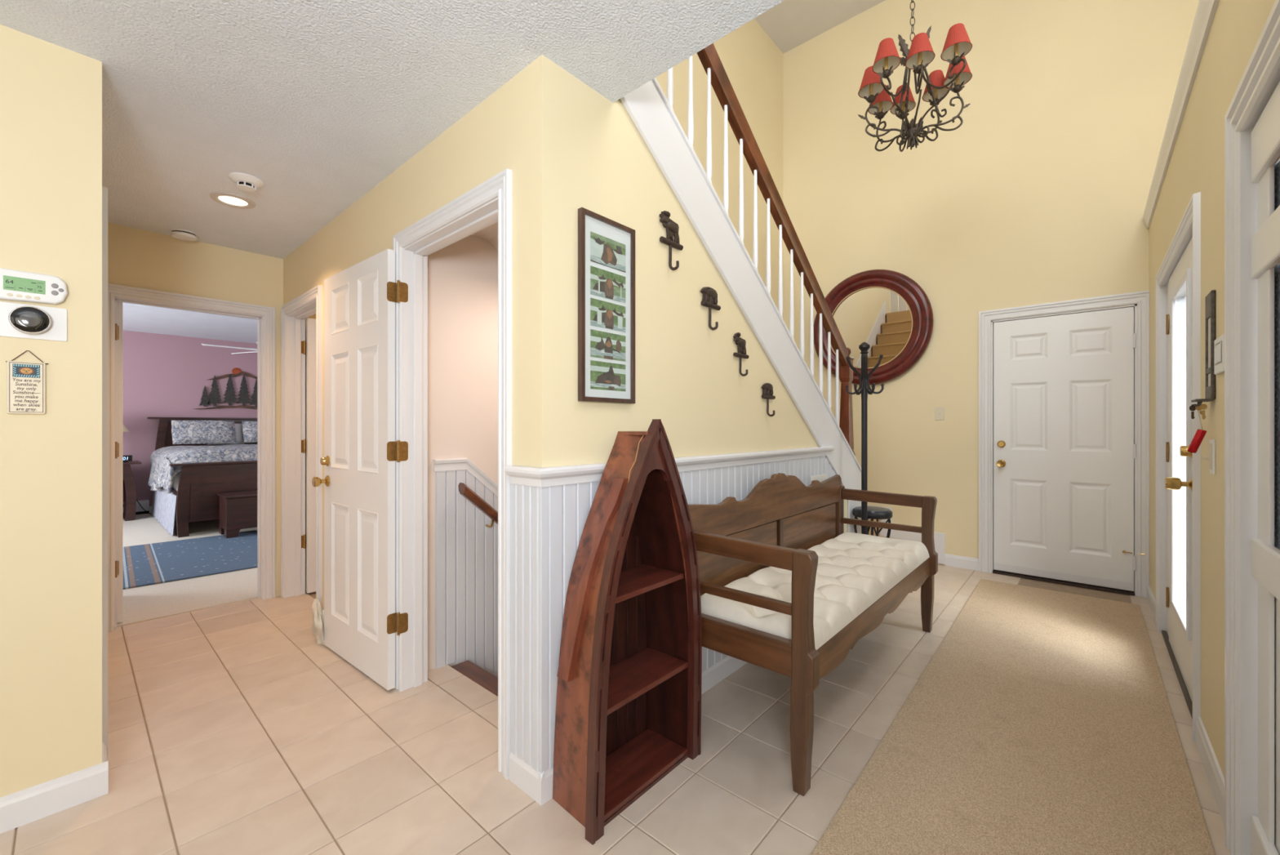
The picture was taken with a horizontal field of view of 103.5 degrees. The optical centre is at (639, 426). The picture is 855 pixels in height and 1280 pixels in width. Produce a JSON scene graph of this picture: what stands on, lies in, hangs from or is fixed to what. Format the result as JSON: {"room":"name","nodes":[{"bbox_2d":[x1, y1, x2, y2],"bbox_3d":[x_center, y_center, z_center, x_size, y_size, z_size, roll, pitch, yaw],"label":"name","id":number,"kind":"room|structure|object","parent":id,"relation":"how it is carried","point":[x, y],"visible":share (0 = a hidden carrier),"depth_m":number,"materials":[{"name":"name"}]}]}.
{"room":"entrance hall","nodes":[
{"label":"entrance hall","id":0,"kind":"room"},
{"bbox_2d":[123,330,257,506],"bbox_3d":[-7.016,-0.076,7.063,0.100,2.600,5.400,0,0,42],"label":"wall","id":1,"kind":"structure","parent":0,"point":[165,375],"depth_m":7.25,"materials":[{"name":"paint"}]},
{"bbox_2d":[123,499,149,514],"bbox_3d":[-7.785,1.123,6.073,0.063,0.188,2.700,0,0,42],"label":"baseboard heater","id":2,"kind":"object","parent":1,"relation":"attached to","point":[144,504],"visible":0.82,"depth_m":7.02,"materials":[{"name":"white paint"}]},
{"bbox_2d":[194,367,257,408],"bbox_3d":[-6.197,-0.581,7.883,0.022,0.655,1.185,0,0,42],"label":"wall sculpture","id":3,"kind":"object","parent":1,"relation":"attached to","point":[243,397],"visible":0.75,"depth_m":7.77,"materials":[{"name":"metal"}]},
{"bbox_2d":[123,302,257,343],"bbox_3d":[-5.033,-1.366,5.234,5.495,0.100,5.500,0,0,42],"label":"ceiling","id":4,"kind":"structure","parent":0,"point":[136,317],"depth_m":6.47,"materials":[{"name":"white paint"}]},
{"bbox_2d":[201,342,257,354],"bbox_3d":[-4.474,-1.091,6.003,1.168,0.450,1.124,0,0,42],"label":"ceiling fan","id":5,"kind":"object","parent":4,"relation":"hanging from","point":[250,348],"visible":0.12,"depth_m":5.81,"materials":[{"name":"white plastic"}]},
{"bbox_2d":[107,222,315,595],"bbox_3d":[-2.902,-0.076,3.409,0.115,2.600,5.400,0,0,42],"label":"wall","id":6,"kind":"structure","parent":0,"point":[137,258],"depth_m":3.34,"materials":[{"name":"beige paint"}]},
{"bbox_2d":[280,284,322,604],"bbox_3d":[-1.996,0.179,3.680,0.840,2.090,0.850,0,0,42],"label":"door","id":7,"kind":"structure","parent":6,"relation":"in","point":[294,313],"depth_m":3.64,"materials":[{"name":"white paint"}]},
{"bbox_2d":[0,18,782,797],"bbox_3d":[-2.137,-0.206,2.742,1.915,7.660,9.220,0,0,42],"label":"wall","id":8,"kind":"structure","parent":0,"point":[51,95],"depth_m":1.64,"materials":[{"name":"beige paint"}]},
{"bbox_2d":[5,350,48,413],"bbox_3d":[-1.895,-0.137,1.562,0.009,0.197,0.084,0,0,42],"label":"plaque","id":9,"kind":"object","parent":8,"relation":"attached to","point":[25,380],"visible":1,"depth_m":1.56,"materials":[{"name":"ceramic"}]},
{"bbox_2d":[12,363,39,377],"bbox_3d":[-1.893,-0.171,1.558,0.002,0.040,0.054,0,0,42],"label":"print","id":10,"kind":"object","parent":9,"relation":"on","point":[19,370],"depth_m":1.56,"materials":[{"name":"multicoloured"}]},
{"bbox_2d":[0,301,66,341],"bbox_3d":[-1.884,-0.325,1.557,0.036,0.105,0.154,0,0,42],"label":"thermostat","id":11,"kind":"object","parent":8,"relation":"attached to","point":[16,320],"visible":1,"depth_m":1.56,"materials":[{"name":"white plastic"}]},
{"bbox_2d":[0,267,67,304],"bbox_3d":[-1.885,-0.429,1.563,0.026,0.093,0.150,0,0,42],"label":"thermostat","id":12,"kind":"object","parent":8,"relation":"attached to","point":[15,285],"visible":1,"depth_m":1.56,"materials":[{"name":"white plastic"}]},
{"bbox_2d":[0,760,108,833],"bbox_3d":[-3.129,1.173,0.173,0.014,0.102,4.060,0,0,42],"label":"baseboard","id":13,"kind":"structure","parent":8,"relation":"attached to","point":[28,805],"depth_m":1.60,"materials":[{"name":"white paint"}]},
{"bbox_2d":[102,186,107,759],"bbox_3d":[-2.289,0.179,2.137,0.950,2.090,0.020,0,0,42],"label":"door frame","id":14,"kind":"structure","parent":8,"relation":"in","point":[104,190],"depth_m":1.83,"materials":[{"name":"white paint"}]},
{"bbox_2d":[102,741,107,762],"bbox_3d":[-1.856,1.173,1.748,0.174,0.102,0.014,0,0,42],"label":"baseboard","id":15,"kind":"structure","parent":8,"relation":"attached to","point":[104,746],"depth_m":1.75,"materials":[{"name":"white paint"}]},
{"bbox_2d":[432,457,497,676],"bbox_3d":[-0.589,1.295,3.040,0.028,2.258,1.340,0,0,42],"label":"wainscoting","id":16,"kind":"structure","parent":8,"relation":"attached to","point":[466,549],"depth_m":2.67,"materials":[{"name":"white paint"}]},
{"bbox_2d":[457,482,497,527],"bbox_3d":[-0.523,0.832,3.035,0.099,1.090,1.200,0,0,42],"label":"handrail","id":17,"kind":"object","parent":8,"relation":"attached to","point":[464,490],"visible":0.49,"depth_m":2.62,"materials":[{"name":"brown wood"}]},
{"bbox_2d":[0,0,784,258],"bbox_3d":[-0.724,-1.346,-0.264,8.260,0.260,6.800,0,0,42],"label":"ceiling","id":18,"kind":"structure","parent":0,"point":[319,102],"depth_m":1.75,"materials":[{"name":"white paint"}]},
{"bbox_2d":[169,228,198,241],"bbox_3d":[-2.860,-1.195,3.167,0.132,0.041,0.132,0,0,42],"label":"smoke detector","id":19,"kind":"object","parent":18,"relation":"attached to","point":[179,233],"visible":1,"depth_m":3.13,"materials":[{"name":"white plastic"}]},
{"bbox_2d":[171,230,195,235],"bbox_3d":[-2.860,-1.204,3.167,0.114,0.006,0.114,0,0,42],"label":"vent","id":20,"kind":"object","parent":19,"relation":"attached to","point":[184,233],"depth_m":3.12,"materials":[{"name":"black"}]},
{"bbox_2d":[209,191,255,208],"bbox_3d":[-2.186,-1.211,2.713,0.194,0.008,0.194,0,0,42],"label":"recessed light","id":21,"kind":"object","parent":18,"relation":"in","point":[229,199],"visible":1,"depth_m":2.70,"materials":[{"name":"grey"}]},
{"bbox_2d":[227,172,263,191],"bbox_3d":[-1.940,-1.193,2.486,0.140,0.045,0.140,0,0,42],"label":"detector","id":22,"kind":"object","parent":18,"relation":"attached to","point":[246,182],"visible":1,"depth_m":2.46,"materials":[{"name":"white plastic"}]},
{"bbox_2d":[239,182,253,187],"bbox_3d":[-1.940,-1.182,2.486,0.064,0.014,0.064,0,0,42],"label":"vent","id":23,"kind":"object","parent":22,"relation":"attached to","point":[242,184],"depth_m":2.47,"materials":[{"name":"black"}]},
{"bbox_2d":[283,69,524,606],"bbox_3d":[-1.456,0.004,2.736,2.940,2.440,0.115,0,0,42],"label":"wall","id":24,"kind":"structure","parent":0,"point":[488,140],"depth_m":2.11,"materials":[{"name":"beige paint"}]},
{"bbox_2d":[311,168,511,779],"bbox_3d":[-1.069,0.164,2.332,1.676,2.120,0.211,0,0,37],"label":"door","id":25,"kind":"structure","parent":24,"relation":"in","point":[375,460],"depth_m":2.38,"materials":[{"name":"white paint"}]},
{"bbox_2d":[471,222,497,251],"bbox_3d":[0.268,-0.116,3.245,1.037,1.920,2.935,0,0,42],"label":"ceiling","id":26,"kind":"structure","parent":0,"point":[490,233],"depth_m":2.70,"materials":[{"name":"white paint"}]},
{"bbox_2d":[0,512,1230,854],"bbox_3d":[-2.191,1.251,2.142,13.850,0.066,10.250,0,0,42],"label":"floor","id":27,"kind":"structure","parent":0,"point":[232,730],"depth_m":1.91,"materials":[{"name":"tile"}]},
{"bbox_2d":[123,460,141,520],"bbox_3d":[-6.901,0.842,6.515,0.500,0.752,0.635,0,0,42],"label":"nightstand","id":28,"kind":"object","parent":27,"relation":"on","point":[129,487],"visible":0.2,"depth_m":6.53,"materials":[{"name":"brown wood"}]},
{"bbox_2d":[123,424,129,431],"bbox_3d":[-6.931,0.135,6.526,0.470,0.662,0.470,0,0,42],"label":"table lamp","id":29,"kind":"object","parent":28,"relation":"on","point":[125,429],"visible":0.02,"depth_m":6.61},
{"bbox_2d":[123,454,132,462],"bbox_3d":[-6.699,0.420,6.543,0.066,0.092,0.165,0,0,42],"label":"alarm clock","id":30,"kind":"object","parent":28,"relation":"on","point":[126,458],"visible":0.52,"depth_m":6.55,"materials":[{"name":"black plastic"}]},
{"bbox_2d":[136,498,151,514],"bbox_3d":[-6.854,1.071,6.982,0.260,0.296,0.030,0,0,-23],"label":"lamp cord","id":31,"kind":"object","parent":27,"relation":"on","point":[136,499],"visible":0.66,"depth_m":6.98,"materials":[{"name":"black plastic"}]},
{"bbox_2d":[123,530,257,589],"bbox_3d":[-3.931,1.211,5.027,1.830,0.014,1.900,0,0,44],"label":"rug","id":32,"kind":"object","parent":27,"relation":"on","point":[147,564],"visible":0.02,"depth_m":4.59,"materials":[{"name":"blue fabric"}]},
{"bbox_2d":[217,489,257,537],"bbox_3d":[-4.280,0.979,5.927,0.430,0.449,0.995,0,0,42],"label":"chest","id":33,"kind":"object","parent":32,"relation":"on","point":[237,509],"visible":0.43,"depth_m":5.53,"materials":[{"name":"brown wood"}]},
{"bbox_2d":[146,417,257,537],"bbox_3d":[-5.336,0.544,7.012,2.440,1.349,1.995,0,0,42],"label":"bed","id":34,"kind":"object","parent":27,"relation":"on","point":[197,486],"visible":0.34,"depth_m":5.77,"materials":[{"name":"brown wood"}]},
{"bbox_2d":[151,488,177,535],"bbox_3d":[-5.970,0.992,6.314,2.200,0.440,0.066,0,0,42],"label":"bed skirt","id":35,"kind":"object","parent":34,"relation":"hanging from","point":[164,504],"visible":0.81,"depth_m":6.11,"materials":[{"name":"fabric"}]},
{"bbox_2d":[147,444,257,493],"bbox_3d":[-5.374,0.541,6.903,2.152,0.557,1.873,0,0,42],"label":"duvet","id":36,"kind":"object","parent":34,"relation":"on","point":[162,475],"visible":0.63,"depth_m":5.97,"materials":[{"name":"fabric"}]},
{"bbox_2d":[171,420,236,444],"bbox_3d":[-6.229,0.079,7.226,0.247,0.336,0.700,0,0,42],"label":"pillow","id":37,"kind":"object","parent":36,"relation":"on","point":[183,432],"visible":1,"depth_m":7.15,"materials":[{"name":"fabric"}]},
{"bbox_2d":[206,423,244,444],"bbox_3d":[-6.179,0.109,7.523,0.202,0.310,0.440,0,0,42],"label":"pillow","id":38,"kind":"object","parent":36,"relation":"on","point":[238,427],"visible":0.2,"depth_m":7.59,"materials":[{"name":"white fabric"}]},
{"bbox_2d":[241,421,257,442],"bbox_3d":[-5.723,0.079,7.826,0.244,0.328,0.700,0,0,42],"label":"pillow","id":39,"kind":"object","parent":36,"relation":"on","point":[249,428],"visible":0.26,"depth_m":7.58,"materials":[{"name":"fabric"}]},
{"bbox_2d":[311,597,325,645],"bbox_3d":[-1.813,1.101,2.863,0.200,0.245,0.084,0,0,42],"label":"cloth","id":40,"kind":"object","parent":27,"relation":"on","point":[317,609],"visible":0.82,"depth_m":2.84,"materials":[{"name":"beige fabric"}]},
{"bbox_2d":[451,659,497,696],"bbox_3d":[-0.164,1.738,2.731,1.000,1.032,1.298,0,0,42],"label":"stairs","id":41,"kind":"structure","parent":27,"relation":"attached to","point":[479,675],"depth_m":2.48,"materials":[{"name":"brown wood"}]},
{"bbox_2d":[552,418,702,844],"bbox_3d":[-0.041,0.600,1.763,0.235,1.249,0.558,0,0,42],"label":"bookcase","id":42,"kind":"object","parent":27,"relation":"on","point":[629,675],"visible":1,"depth_m":1.75,"materials":[{"name":"brown wood"}]},
{"bbox_2d":[620,77,945,564],"bbox_3d":[-0.434,-0.236,2.086,1.526,2.920,7.700,0,0,42],"label":"staircase","id":43,"kind":"structure","parent":27,"relation":"on","point":[647,106],"depth_m":2.56,"materials":[{"name":"white paint"}]},
{"bbox_2d":[666,43,855,456],"bbox_3d":[0.760,-0.999,2.935,0.100,2.587,2.555,0,0,42],"label":"banister","id":44,"kind":"object","parent":43,"relation":"on","point":[717,77],"visible":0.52,"depth_m":2.91,"materials":[{"name":"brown wood"}]},
{"bbox_2d":[688,472,937,795],"bbox_3d":[0.947,0.738,2.531,0.603,0.972,1.830,0,0,42],"label":"bench","id":45,"kind":"object","parent":27,"relation":"on","point":[776,524],"visible":0.77,"depth_m":2.14,"materials":[{"name":"brown wood"}]},
{"bbox_2d":[700,531,929,649],"bbox_3d":[0.961,0.728,2.520,0.506,0.096,1.702,0,0,42],"label":"bench cushion","id":46,"kind":"object","parent":45,"relation":"on","point":[855,571],"visible":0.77,"depth_m":2.26,"materials":[{"name":"beige fabric"}]},
{"bbox_2d":[844,342,884,534],"bbox_3d":[1.566,0.318,3.470,0.301,1.800,0.303,0,0,42],"label":"coat rack","id":47,"kind":"object","parent":27,"relation":"on","point":[864,387],"visible":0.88,"depth_m":3.47,"materials":[{"name":"black metal"}]},
{"bbox_2d":[853,506,892,537],"bbox_3d":[1.720,0.909,3.738,0.273,0.618,0.273,0,0,42],"label":"stool","id":48,"kind":"object","parent":27,"relation":"on","point":[877,513],"visible":0.22,"depth_m":3.66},
{"bbox_2d":[810,578,1215,854],"bbox_3d":[1.609,1.219,2.087,0.917,0.010,4.415,0,0,42],"label":"runner rug","id":49,"kind":"object","parent":27,"relation":"on","point":[1042,722],"visible":1,"depth_m":1.89,"materials":[{"name":"carpet"}]},
{"bbox_2d":[504,54,847,773],"bbox_3d":[0.631,-0.155,2.819,0.208,2.758,3.090,0,0,42],"label":"wall","id":50,"kind":"structure","parent":0,"point":[584,148],"depth_m":1.80,"materials":[{"name":"beige paint"}]},
{"bbox_2d":[509,751,544,804],"bbox_3d":[-0.382,1.173,1.696,0.180,0.102,0.014,0,0,42],"label":"baseboard","id":51,"kind":"structure","parent":50,"relation":"attached to","point":[522,775],"depth_m":1.69,"materials":[{"name":"white paint"}]},
{"bbox_2d":[577,207,635,403],"bbox_3d":[-0.118,-0.425,1.861,0.023,0.672,0.277,0,0,42],"label":"framed photographs","id":52,"kind":"object","parent":50,"relation":"attached to","point":[606,246],"visible":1,"depth_m":1.85,"materials":[{"name":"brown wood"}]},
{"bbox_2d":[590,360,625,391],"bbox_3d":[-0.116,-0.185,1.863,0.001,0.102,0.183,0,0,42],"label":"photograph","id":53,"kind":"object","parent":52,"relation":"on","point":[605,375],"depth_m":1.86,"materials":[{"name":"multicoloured paper"}]},
{"bbox_2d":[590,328,625,361],"bbox_3d":[-0.115,-0.297,1.863,0.001,0.098,0.183,0,0,42],"label":"photograph","id":54,"kind":"object","parent":52,"relation":"on","point":[606,344],"depth_m":1.86,"materials":[{"name":"multicoloured paper"}]},
{"bbox_2d":[590,297,625,332],"bbox_3d":[-0.115,-0.408,1.863,0.001,0.099,0.183,0,0,42],"label":"photograph","id":55,"kind":"object","parent":52,"relation":"on","point":[606,314],"depth_m":1.86,"materials":[{"name":"multicoloured paper"}]},
{"bbox_2d":[590,265,625,303],"bbox_3d":[-0.115,-0.521,1.863,0.001,0.102,0.183,0,0,42],"label":"photograph","id":56,"kind":"object","parent":52,"relation":"on","point":[607,284],"depth_m":1.86,"materials":[{"name":"multicoloured paper"}]},
{"bbox_2d":[590,231,625,272],"bbox_3d":[-0.115,-0.641,1.863,0.001,0.106,0.183,0,0,42],"label":"photograph","id":57,"kind":"object","parent":52,"relation":"on","point":[607,251],"depth_m":1.86,"materials":[{"name":"multicoloured paper"}]},
{"bbox_2d":[538,655,746,804],"bbox_3d":[0.693,1.173,2.781,0.014,0.102,3.064,0,0,42],"label":"baseboard","id":58,"kind":"structure","parent":50,"relation":"attached to","point":[717,672],"depth_m":2.37,"materials":[{"name":"white paint"}]},
{"bbox_2d":[659,210,683,270],"bbox_3d":[0.142,-0.782,2.136,0.050,0.247,0.145,0,0,42],"label":"coat hook","id":59,"kind":"object","parent":50,"relation":"attached to","point":[672,228],"visible":1,"depth_m":2.13,"materials":[{"name":"metal"}]},
{"bbox_2d":[700,286,720,329],"bbox_3d":[0.339,-0.550,2.358,0.050,0.202,0.150,0,0,42],"label":"coat hook","id":60,"kind":"object","parent":50,"relation":"attached to","point":[709,299],"visible":1,"depth_m":2.36,"materials":[{"name":"metal"}]},
{"bbox_2d":[733,332,749,376],"bbox_3d":[0.525,-0.366,2.567,0.048,0.222,0.130,0,0,42],"label":"coat hook","id":61,"kind":"object","parent":50,"relation":"attached to","point":[741,343],"visible":1,"depth_m":2.56,"materials":[{"name":"metal"}]},
{"bbox_2d":[760,382,775,416],"bbox_3d":[0.719,-0.147,2.785,0.049,0.186,0.138,0,0,42],"label":"coat hook","id":62,"kind":"object","parent":50,"relation":"attached to","point":[767,388],"visible":1,"depth_m":2.79,"materials":[{"name":"metal"}]},
{"bbox_2d":[810,473,826,483],"bbox_3d":[1.181,0.372,3.320,0.008,0.105,0.260,0,0,42],"label":"double outlet","id":63,"kind":"object","parent":50,"relation":"attached to","point":[820,477],"visible":0.21,"depth_m":3.32,"materials":[{"name":"white plastic"}]},
{"bbox_2d":[754,0,885,53],"bbox_3d":[0.289,-4.086,1.457,3.670,0.100,7.920,0,0,42],"label":"ceiling","id":64,"kind":"structure","parent":0,"point":[790,24],"depth_m":5.00,"materials":[{"name":"white paint"}]},
{"bbox_2d":[857,0,972,151],"bbox_3d":[1.644,-2.863,3.025,0.612,2.344,0.637,0,0,42],"label":"chandelier","id":65,"kind":"object","parent":64,"relation":"hanging from","point":[957,44],"visible":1,"depth_m":3.02,"materials":[{"name":"metal"}]},
{"bbox_2d":[782,0,1199,564],"bbox_3d":[2.884,-1.406,4.369,3.457,5.260,0.120,0,0,42],"label":"wall","id":66,"kind":"structure","parent":0,"point":[1040,193],"depth_m":4.33,"materials":[{"name":"beige paint"}]},
{"bbox_2d":[813,269,933,385],"bbox_3d":[2.179,-0.941,4.819,1.090,1.089,0.093,0,0,41],"label":"round mirror","id":67,"kind":"object","parent":66,"relation":"attached to","point":[886,310],"visible":0.78,"depth_m":4.75,"materials":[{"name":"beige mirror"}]},
{"bbox_2d":[934,406,944,419],"bbox_3d":[2.657,-0.116,4.478,0.074,0.116,0.017,0,0,42],"label":"light switch","id":68,"kind":"object","parent":66,"relation":"attached to","point":[939,411],"visible":1,"depth_m":4.48,"materials":[{"name":"beige plastic"}]},
{"bbox_2d":[944,553,978,570],"bbox_3d":[2.784,1.173,4.368,0.255,0.102,0.014,0,0,42],"label":"baseboard","id":69,"kind":"structure","parent":66,"relation":"attached to","point":[952,560],"depth_m":4.37,"materials":[{"name":"white paint"}]},
{"bbox_2d":[978,289,1149,597],"bbox_3d":[3.289,0.126,3.964,1.048,2.198,0.177,0,0,42],"label":"door","id":70,"kind":"structure","parent":66,"relation":"in","point":[1064,386],"depth_m":3.93,"materials":[{"name":"white paint"}]},
{"bbox_2d":[1149,0,1275,777],"bbox_3d":[2.169,-0.126,1.847,0.140,2.700,4.600,0,0,42],"label":"wall","id":71,"kind":"structure","parent":0,"point":[1196,165],"depth_m":1.82,"materials":[{"name":"beige paint"}]},
{"bbox_2d":[1146,583,1155,623],"bbox_3d":[3.383,1.173,3.331,0.014,0.102,0.741,0,0,42],"label":"baseboard","id":72,"kind":"structure","parent":71,"relation":"attached to","point":[1149,595],"depth_m":3.35,"materials":[{"name":"white paint"}]},
{"bbox_2d":[1155,191,1200,741],"bbox_3d":[2.680,0.159,2.478,0.213,2.132,1.464,0,0,42],"label":"door","id":73,"kind":"structure","parent":71,"relation":"in","point":[1178,277],"depth_m":2.62,"materials":[{"name":"white paint"}]},
{"bbox_2d":[1143,0,1218,228],"bbox_3d":[2.154,-1.467,1.853,0.170,0.102,4.588,0,0,42],"label":"trim","id":74,"kind":"structure","parent":71,"relation":"attached to","point":[1206,9],"depth_m":2.19,"materials":[{"name":"white paint"}]},
{"bbox_2d":[1191,289,1215,406],"bbox_3d":[1.983,-0.268,1.779,0.047,0.396,0.120,0,0,42],"label":"key rack","id":75,"kind":"object","parent":71,"relation":"attached to","point":[1210,300],"visible":0.98,"depth_m":1.75,"materials":[{"name":"grey metal"}]},
{"bbox_2d":[1189,404,1195,418],"bbox_3d":[1.991,-0.051,1.819,0.017,0.050,0.002,0,0,42],"label":"key","id":76,"kind":"object","parent":75,"relation":"hanging from","point":[1192,407],"visible":1,"depth_m":1.82,"materials":[{"name":"silver metal"}]},
{"bbox_2d":[1186,410,1206,453],"bbox_3d":[1.991,0.011,1.805,0.024,0.170,0.048,0,0,-27],"label":"key fob","id":77,"kind":"object","parent":75,"relation":"hanging from","point":[1199,435],"visible":0.98,"depth_m":1.80,"materials":[{"name":"red plastic"}]},
{"bbox_2d":[1195,405,1202,414],"bbox_3d":[1.990,-0.056,1.793,0.024,0.041,0.002,0,0,42],"label":"key","id":78,"kind":"object","parent":75,"relation":"hanging from","point":[1197,408],"visible":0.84,"depth_m":1.79,"materials":[{"name":"gold metal"}]},
{"bbox_2d":[1200,404,1207,419],"bbox_3d":[1.975,-0.051,1.769,0.017,0.055,0.002,0,0,42],"label":"key","id":79,"kind":"object","parent":75,"relation":"hanging from","point":[1203,406],"visible":1,"depth_m":1.77,"materials":[{"name":"gold metal"}]},
{"bbox_2d":[1202,439,1215,474],"bbox_3d":[1.977,0.104,1.757,0.026,0.120,0.070,0,0,42],"label":"light switch","id":80,"kind":"object","parent":71,"relation":"attached to","point":[1211,446],"visible":1,"depth_m":1.74,"materials":[{"name":"white plastic"}]},
{"bbox_2d":[1195,716,1224,826],"bbox_3d":[1.948,1.173,1.715,0.014,0.102,0.648,0,0,42],"label":"baseboard","id":81,"kind":"structure","parent":71,"relation":"attached to","point":[1215,775],"depth_m":1.72,"materials":[{"name":"white paint"}]},
{"bbox_2d":[1213,333,1224,374],"bbox_3d":[1.864,-0.229,1.620,0.013,0.117,0.155,0,0,42],"label":"alarm keypad","id":82,"kind":"object","parent":71,"relation":"attached to","point":[1219,344],"visible":0.73,"depth_m":1.61,"materials":[{"name":"white plastic"}]},
{"bbox_2d":[1224,0,1279,854],"bbox_3d":[1.412,0.156,1.014,0.166,2.137,1.106,0,0,42],"label":"door","id":83,"kind":"structure","parent":71,"relation":"in","point":[1252,116],"depth_m":1.38,"materials":[{"name":"white paint"}]},
{"bbox_2d":[1274,263,1279,549],"bbox_3d":[1.397,-0.049,1.032,0.006,0.723,0.875,0,0,42],"label":"window pane","id":84,"kind":"object","parent":83,"relation":"hanging from","point":[1277,267],"depth_m":1.29,"materials":[{"name":"glass"}]},
{"bbox_2d":[1274,160,1279,210],"bbox_3d":[1.397,-0.589,1.032,0.006,0.163,0.875,0,0,42],"label":"window pane","id":85,"kind":"object","parent":83,"relation":"hanging from","point":[1277,167],"depth_m":1.29,"materials":[{"name":"glass"}]},
{"bbox_3d":[-4.990,-0.076,5.196,5.610,2.600,5.500,0,0,42],"label":"wall","id":86,"kind":"structure","parent":0,"visible":0},
{"bbox_2d":[107,283,275,631],"bbox_3d":[-3.227,0.186,3.582,0.870,2.076,0.872,0,0,42],"label":"door frame","id":87,"kind":"structure","parent":86,"relation":"in","point":[117,295],"depth_m":3.26,"materials":[{"name":"white paint"}]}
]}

